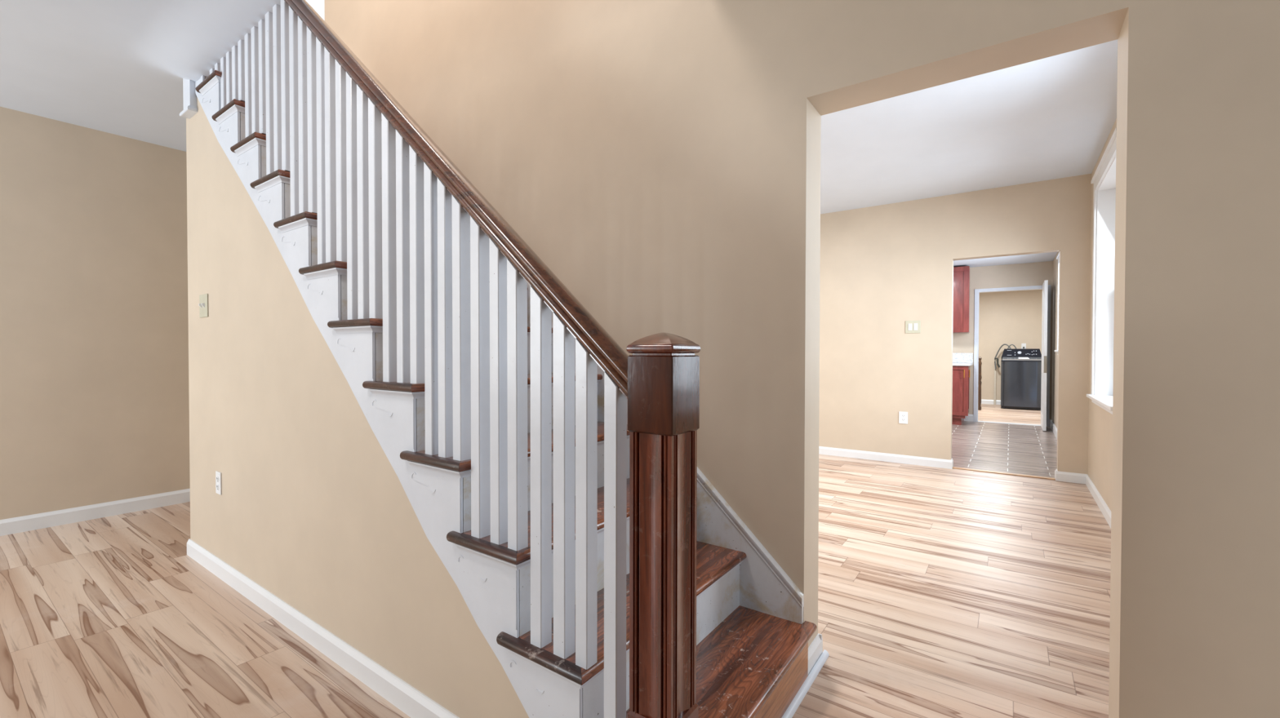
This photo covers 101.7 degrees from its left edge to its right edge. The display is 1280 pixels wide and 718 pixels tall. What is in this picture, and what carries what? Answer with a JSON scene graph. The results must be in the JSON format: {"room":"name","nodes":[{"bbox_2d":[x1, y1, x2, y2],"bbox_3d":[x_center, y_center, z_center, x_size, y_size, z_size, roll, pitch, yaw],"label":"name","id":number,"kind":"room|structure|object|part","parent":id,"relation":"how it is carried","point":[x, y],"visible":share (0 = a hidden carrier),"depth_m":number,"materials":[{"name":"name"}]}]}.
{"room":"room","nodes":[
{"label":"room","id":0,"kind":"room"},
{"bbox_2d":[0,106,190,519],"bbox_3d":[-4.011,-0.382,3.462,0.140,3.000,7.600,1,1,35],"label":"wall","id":1,"kind":"structure","parent":0,"point":[95,397],"depth_m":3.61,"materials":[{"name":"beige paint"}]},
{"bbox_2d":[0,488,190,536],"bbox_3d":[-4.560,1.079,2.579,0.014,0.100,4.795,1,1,35],"label":"baseboard","id":2,"kind":"structure","parent":1,"relation":"attached to","point":[60,517],"depth_m":3.62,"materials":[{"name":"white paint"}]},
{"bbox_2d":[0,0,280,151],"bbox_3d":[-0.398,-1.662,1.009,8.848,0.364,7.816,1,1,35],"label":"ceiling","id":3,"kind":"structure","parent":0,"point":[116,67],"depth_m":2.69,"materials":[{"name":"white paint"}]},
{"bbox_2d":[186,97,528,717],"bbox_3d":[-1.081,-0.222,2.472,3.050,2.714,0.910,1,1,35],"label":"wall","id":4,"kind":"structure","parent":0,"point":[311,508],"depth_m":2.17,"materials":[{"name":"beige paint"}]},
{"bbox_2d":[179,78,197,119],"bbox_3d":[-2.488,-1.459,2.873,0.146,0.217,0.046,1,1,35],"label":"trim","id":5,"kind":"structure","parent":4,"relation":"attached to","point":[189,97],"depth_m":2.85,"materials":[{"name":"white paint"}]},
{"bbox_2d":[198,293,208,317],"bbox_3d":[-2.360,-0.287,2.811,0.126,0.123,0.018,1,1,35],"label":"light switch","id":6,"kind":"object","parent":4,"relation":"attached to","point":[203,299],"visible":1,"depth_m":2.81,"materials":[{"name":"beige plastic"}]},
{"bbox_2d":[215,471,221,495],"bbox_3d":[-2.192,0.645,2.709,0.070,0.115,0.008,1,1,35],"label":"wall outlet","id":7,"kind":"object","parent":4,"relation":"attached to","point":[218,475],"visible":1,"depth_m":2.70,"materials":[{"name":"white plastic"}]},
{"bbox_2d":[186,538,458,717],"bbox_3d":[-1.096,1.091,2.491,3.054,0.088,0.924,1,1,35],"label":"baseboard","id":8,"kind":"structure","parent":4,"relation":"attached to","point":[411,702],"depth_m":1.99,"materials":[{"name":"white paint"}]},
{"bbox_2d":[0,404,1111,717],"bbox_3d":[2.479,1.155,5.062,9.008,0.100,17.900,1,1,35],"label":"floor","id":9,"kind":"structure","parent":0,"point":[943,593],"depth_m":2.34,"materials":[{"name":"brown wood"}]},
{"bbox_2d":[195,70,817,717],"bbox_3d":[-1.053,-0.593,2.438,3.448,3.457,0.961,1,1,35],"label":"staircase","id":10,"kind":"structure","parent":9,"relation":"on","point":[753,637],"depth_m":1.73,"materials":[{"name":"brown wood"}]},
{"bbox_3d":[-1.965,-1.416,3.061,0.270,0.022,0.919,1,1,35],"label":"cove moulding","id":11,"kind":"part","parent":10,"relation":"part of","materials":[{"name":"white paint"}]},
{"bbox_3d":[-1.760,-1.200,2.918,0.274,0.022,0.919,1,1,35],"label":"cove moulding","id":12,"kind":"part","parent":10,"relation":"part of","materials":[{"name":"white paint"}]},
{"bbox_3d":[-1.556,-0.983,2.775,0.269,0.022,0.919,1,1,35],"label":"cove moulding","id":13,"kind":"part","parent":10,"relation":"part of","materials":[{"name":"white paint"}]},
{"bbox_3d":[-1.355,-0.764,2.635,0.275,0.022,0.919,1,1,35],"label":"cove moulding","id":14,"kind":"part","parent":10,"relation":"part of","materials":[{"name":"white paint"}]},
{"bbox_3d":[-1.151,-0.548,2.493,0.270,0.022,0.919,1,1,35],"label":"cove moulding","id":15,"kind":"part","parent":10,"relation":"part of","materials":[{"name":"white paint"}]},
{"bbox_3d":[-0.955,-0.329,2.356,0.273,0.022,0.919,1,1,35],"label":"cove moulding","id":16,"kind":"part","parent":10,"relation":"part of","materials":[{"name":"white paint"}]},
{"bbox_3d":[-0.758,-0.108,2.219,0.275,0.022,0.919,1,1,35],"label":"cove moulding","id":17,"kind":"part","parent":10,"relation":"part of","materials":[{"name":"white paint"}]},
{"bbox_2d":[209,0,700,717],"bbox_3d":[-1.070,-0.357,1.929,2.875,3.000,0.119,1,1,35],"label":"stair railing","id":18,"kind":"object","parent":10,"relation":"on","point":[426,254],"visible":0.91,"depth_m":1.43,"materials":[{"name":"brown wood"}]},
{"bbox_3d":[-0.804,-0.806,1.732,1.988,1.826,0.065,1,1,35],"label":"handrail","id":19,"kind":"part","parent":18,"relation":"part of","materials":[{"name":"brown wood"}]},
{"bbox_3d":[0.051,0.475,1.141,0.108,0.640,0.108,1,1,35],"label":"newel post","id":20,"kind":"part","parent":18,"relation":"part of","materials":[{"name":"brown wood"}]},
{"bbox_3d":[-0.554,0.109,2.076,0.270,0.022,0.919,1,1,35],"label":"cove moulding","id":21,"kind":"part","parent":10,"relation":"part of","materials":[{"name":"white paint"}]},
{"bbox_3d":[-0.362,0.328,1.943,0.277,0.022,0.919,1,1,35],"label":"cove moulding","id":22,"kind":"part","parent":10,"relation":"part of","materials":[{"name":"white paint"}]},
{"bbox_3d":[-0.165,0.541,1.805,0.271,0.022,0.919,1,1,35],"label":"cove moulding","id":23,"kind":"part","parent":10,"relation":"part of","materials":[{"name":"brown wood"}]},
{"bbox_3d":[0.017,0.772,1.679,0.273,0.022,0.919,1,1,35],"label":"cove moulding","id":24,"kind":"part","parent":10,"relation":"part of","materials":[{"name":"brown wood"}]},
{"bbox_2d":[951,365,969,425],"bbox_3d":[5.051,0.581,8.777,0.869,0.955,0.714,1,1,35],"label":"base cabinet","id":25,"kind":"object","parent":9,"relation":"on","point":[961,374],"visible":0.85,"depth_m":8.35,"materials":[{"name":"brown wood"}]},
{"bbox_2d":[952,363,973,365],"bbox_3d":[5.053,0.084,8.780,0.900,0.034,0.725,1,1,35],"label":"countertop","id":26,"kind":"structure","parent":25,"relation":"on","point":[953,364],"depth_m":8.34,"materials":[{"name":"white stone"}]},
{"bbox_3d":[5.390,0.512,8.580,0.018,0.780,0.620,1,1,35],"label":"door","id":27,"kind":"part","parent":25,"relation":"part of","materials":[{"name":"brown wood"}]},
{"bbox_2d":[977,356,982,410],"bbox_3d":[6.888,0.495,10.570,0.066,1.085,0.068,1,1,35],"label":"turned post","id":28,"kind":"object","parent":9,"relation":"on","point":[980,357],"visible":0.88,"depth_m":10.55,"materials":[{"name":"brown wood"}]},
{"bbox_2d":[993,359,996,404],"bbox_3d":[7.928,0.504,11.640,0.038,1.040,0.050,1,1,35],"label":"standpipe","id":29,"kind":"object","parent":9,"relation":"on","point":[995,360],"visible":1,"depth_m":11.62,"materials":[{"name":"beige plastic"}]},
{"bbox_2d":[994,343,1011,368],"bbox_3d":[7.984,-0.053,11.457,0.029,0.562,0.355,0,1,-31],"label":"hose","id":30,"kind":"object","parent":29,"relation":"attached to","point":[1004,344],"visible":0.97,"depth_m":11.54,"materials":[{"name":"grey rubber"}]},
{"bbox_2d":[1000,348,1041,410],"bbox_3d":[7.980,0.407,10.912,0.695,1.255,0.695,1,1,35],"label":"washing machine","id":31,"kind":"object","parent":9,"relation":"on","point":[1020,379],"visible":0.95,"depth_m":10.67,"materials":[{"name":"black metal"}]},
{"bbox_3d":[7.912,-0.005,10.811,0.655,0.070,0.450,1,1,35],"label":"lid","id":32,"kind":"part","parent":31,"relation":"part of","materials":[{"name":"silver metal"}]},
{"bbox_2d":[324,0,1279,717],"bbox_3d":[0.425,-1.557,2.047,8.708,5.400,0.171,1,1,35],"label":"wall","id":33,"kind":"structure","parent":0,"point":[660,158],"depth_m":1.85,"materials":[{"name":"beige paint"}]},
{"bbox_2d":[782,649,829,717],"bbox_3d":[0.424,1.140,1.595,0.018,0.018,1.028,1,1,35],"label":"trim","id":34,"kind":"structure","parent":33,"relation":"attached to","point":[804,689],"depth_m":1.80,"materials":[{"name":"white paint"}]},
{"bbox_2d":[808,634,821,675],"bbox_3d":[0.640,1.101,1.929,0.014,0.088,0.169,1,1,35],"label":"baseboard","id":35,"kind":"object","parent":33,"relation":"attached to","point":[815,649],"visible":0.65,"depth_m":1.93,"materials":[{"name":"white paint"}]},
{"bbox_2d":[817,633,822,654],"bbox_3d":[0.016,1.093,2.485,3.966,0.088,0.014,1,1,35],"label":"baseboard","id":36,"kind":"structure","parent":33,"relation":"attached to","point":[820,635],"depth_m":2.00,"materials":[{"name":"white paint"}]},
{"bbox_2d":[1085,475,1111,528],"bbox_3d":[2.798,1.090,2.986,0.014,0.088,4.055,1,1,35],"label":"baseboard","id":37,"kind":"structure","parent":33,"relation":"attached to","point":[1102,505],"depth_m":3.92,"materials":[{"name":"white paint"}]},
{"bbox_2d":[818,173,1091,474],"bbox_3d":[2.440,-0.354,5.784,4.266,2.900,0.119,1,1,35],"label":"wall","id":38,"kind":"structure","parent":0,"point":[883,267],"depth_m":5.38,"materials":[{"name":"beige paint"}]},
{"bbox_2d":[818,446,953,469],"bbox_3d":[1.971,1.046,6.126,2.931,0.088,0.133,1,1,35],"label":"baseboard","id":39,"kind":"structure","parent":38,"relation":"attached to","point":[900,459],"depth_m":5.56,"materials":[{"name":"white paint"}]},
{"bbox_2d":[898,411,907,424],"bbox_3d":[2.770,0.618,5.483,0.085,0.125,0.008,1,1,35],"label":"wall outlet","id":40,"kind":"object","parent":38,"relation":"attached to","point":[903,416],"visible":1,"depth_m":5.48,"materials":[{"name":"white plastic"}]},
{"bbox_2d":[905,320,920,333],"bbox_3d":[2.838,-0.334,5.421,0.140,0.130,0.010,1,1,35],"label":"light switch","id":41,"kind":"object","parent":38,"relation":"attached to","point":[911,326],"visible":1,"depth_m":5.42,"materials":[{"name":"beige plastic"}]},
{"bbox_2d":[952,466,1055,479],"bbox_3d":[3.495,1.103,5.039,0.812,0.009,0.059,1,1,35],"label":"trim","id":42,"kind":"structure","parent":38,"relation":"attached to","point":[955,468],"depth_m":5.01,"materials":[{"name":"brown wood"}]},
{"bbox_2d":[964,414,1057,439],"bbox_3d":[3.814,1.014,7.510,3.530,0.120,4.260,1,1,35],"label":"baseboard","id":43,"kind":"structure","parent":38,"relation":"attached to","point":[970,418],"depth_m":8.06,"materials":[{"name":"white paint"}]},
{"bbox_2d":[1054,469,1087,484],"bbox_3d":[3.918,1.068,4.741,0.222,0.088,0.133,1,1,35],"label":"baseboard","id":44,"kind":"structure","parent":38,"relation":"attached to","point":[1064,477],"depth_m":4.69,"materials":[{"name":"white paint"}]},
{"bbox_2d":[820,39,1117,213],"bbox_3d":[1.232,-1.708,4.065,4.266,0.150,4.055,1,1,35],"label":"ceiling","id":45,"kind":"structure","parent":0,"point":[1051,117],"depth_m":3.77,"materials":[{"name":"white paint"}]},
{"bbox_2d":[952,261,1053,419],"bbox_3d":[5.126,-0.322,9.248,3.830,2.750,0.120,1,1,35],"label":"wall","id":46,"kind":"structure","parent":0,"point":[1027,274],"depth_m":8.60,"materials":[{"name":"beige paint"}]},
{"bbox_2d":[952,266,969,333],"bbox_3d":[5.142,-0.985,8.908,0.838,1.085,0.397,1,1,35],"label":"upper cabinet","id":47,"kind":"object","parent":46,"relation":"attached to","point":[961,324],"visible":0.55,"depth_m":8.58,"materials":[{"name":"brown wood"}]},
{"bbox_2d":[952,353,973,363],"bbox_3d":[5.258,-0.022,9.067,0.900,0.166,0.022,1,1,35],"label":"backsplash","id":48,"kind":"structure","parent":46,"relation":"attached to","point":[957,357],"depth_m":8.88,"materials":[{"name":"white stone"}]},
{"bbox_2d":[973,284,1050,426],"bbox_3d":[6.088,-0.054,8.559,1.010,2.235,0.138,1,1,35],"label":"door frame","id":49,"kind":"structure","parent":46,"relation":"attached to","point":[977,291],"depth_m":8.69,"materials":[{"name":"white paint"}]},
{"bbox_2d":[1040,280,1048,431],"bbox_3d":[6.182,-0.052,7.974,0.038,2.223,0.722,1,1,35],"label":"door","id":50,"kind":"structure","parent":46,"relation":"in","point":[1045,286],"depth_m":7.70,"materials":[{"name":"white paint"}]},
{"bbox_3d":[5.978,0.080,7.688,0.034,0.250,0.003,1,1,35],"label":"latch plate","id":51,"kind":"part","parent":50,"relation":"part of","materials":[{"name":"silver metal"}]},
{"bbox_2d":[953,252,1057,267],"bbox_3d":[3.928,-1.604,7.397,4.000,0.140,4.260,1,1,35],"label":"ceiling","id":52,"kind":"structure","parent":0,"point":[1050,256],"depth_m":8.17,"materials":[{"name":"white paint"}]},
{"bbox_2d":[978,289,1042,399],"bbox_3d":[6.963,-0.319,10.304,3.400,2.720,3.730,1,1,35],"label":"wall","id":53,"kind":"structure","parent":0,"point":[1014,317],"depth_m":11.65,"materials":[{"name":"beige paint"}]},
{"bbox_2d":[981,399,1000,404],"bbox_3d":[7.981,0.973,11.754,3.200,0.100,0.014,1,1,35],"label":"baseboard","id":54,"kind":"structure","parent":53,"relation":"attached to","point":[983,402],"depth_m":11.79,"materials":[{"name":"white paint"}]},
{"bbox_2d":[977,421,1040,426],"bbox_3d":[6.089,1.060,8.578,0.880,0.006,0.125,1,1,35],"label":"trim","id":55,"kind":"structure","parent":53,"relation":"attached to","point":[978,421],"depth_m":8.60,"materials":[{"name":"white paint"}]},
{"bbox_2d":[1021,343,1026,348],"bbox_3d":[8.406,-0.282,11.419,0.080,0.120,0.040,1,1,35],"label":"wall outlet","id":56,"kind":"object","parent":53,"relation":"attached to","point":[1023,345],"visible":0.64,"depth_m":11.42,"materials":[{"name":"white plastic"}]},
{"bbox_2d":[1051,251,1059,428],"bbox_3d":[5.336,-0.284,6.412,0.200,2.750,4.260,1,1,35],"label":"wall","id":57,"kind":"structure","parent":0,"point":[1055,357],"depth_m":7.69,"materials":[{"name":"beige paint"}]},
{"bbox_2d":[1054,252,1059,355],"bbox_3d":[5.386,-0.712,6.530,0.225,1.322,1.300,1,1,35],"label":"window","id":58,"kind":"structure","parent":57,"relation":"attached to","point":[1058,255],"depth_m":7.03,"materials":[{"name":"white paint"}]},
{"bbox_3d":[5.317,-0.742,6.579,0.034,1.262,1.284,1,1,35],"label":"casing","id":59,"kind":"part","parent":58,"relation":"part of","materials":[{"name":"white paint"}]},
{"bbox_2d":[1087,118,1116,511],"bbox_3d":[2.887,-0.315,2.905,0.200,2.900,4.055,1,1,35],"label":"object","id":60,"kind":"structure","parent":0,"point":[1100,420],"depth_m":4.07,"materials":[{"name":"beige paint"}]},
{"bbox_2d":[1086,127,1116,414],"bbox_3d":[3.476,-0.557,3.786,0.225,1.842,1.290,1,1,35],"label":"window","id":61,"kind":"structure","parent":60,"relation":"attached to","point":[1104,180],"depth_m":4.23,"materials":[{"name":"white paint"}]},
{"bbox_3d":[3.401,0.312,3.849,0.045,0.025,1.290,1,1,35],"label":"sill","id":62,"kind":"part","parent":61,"relation":"part of","materials":[{"name":"white paint"}]}
]}

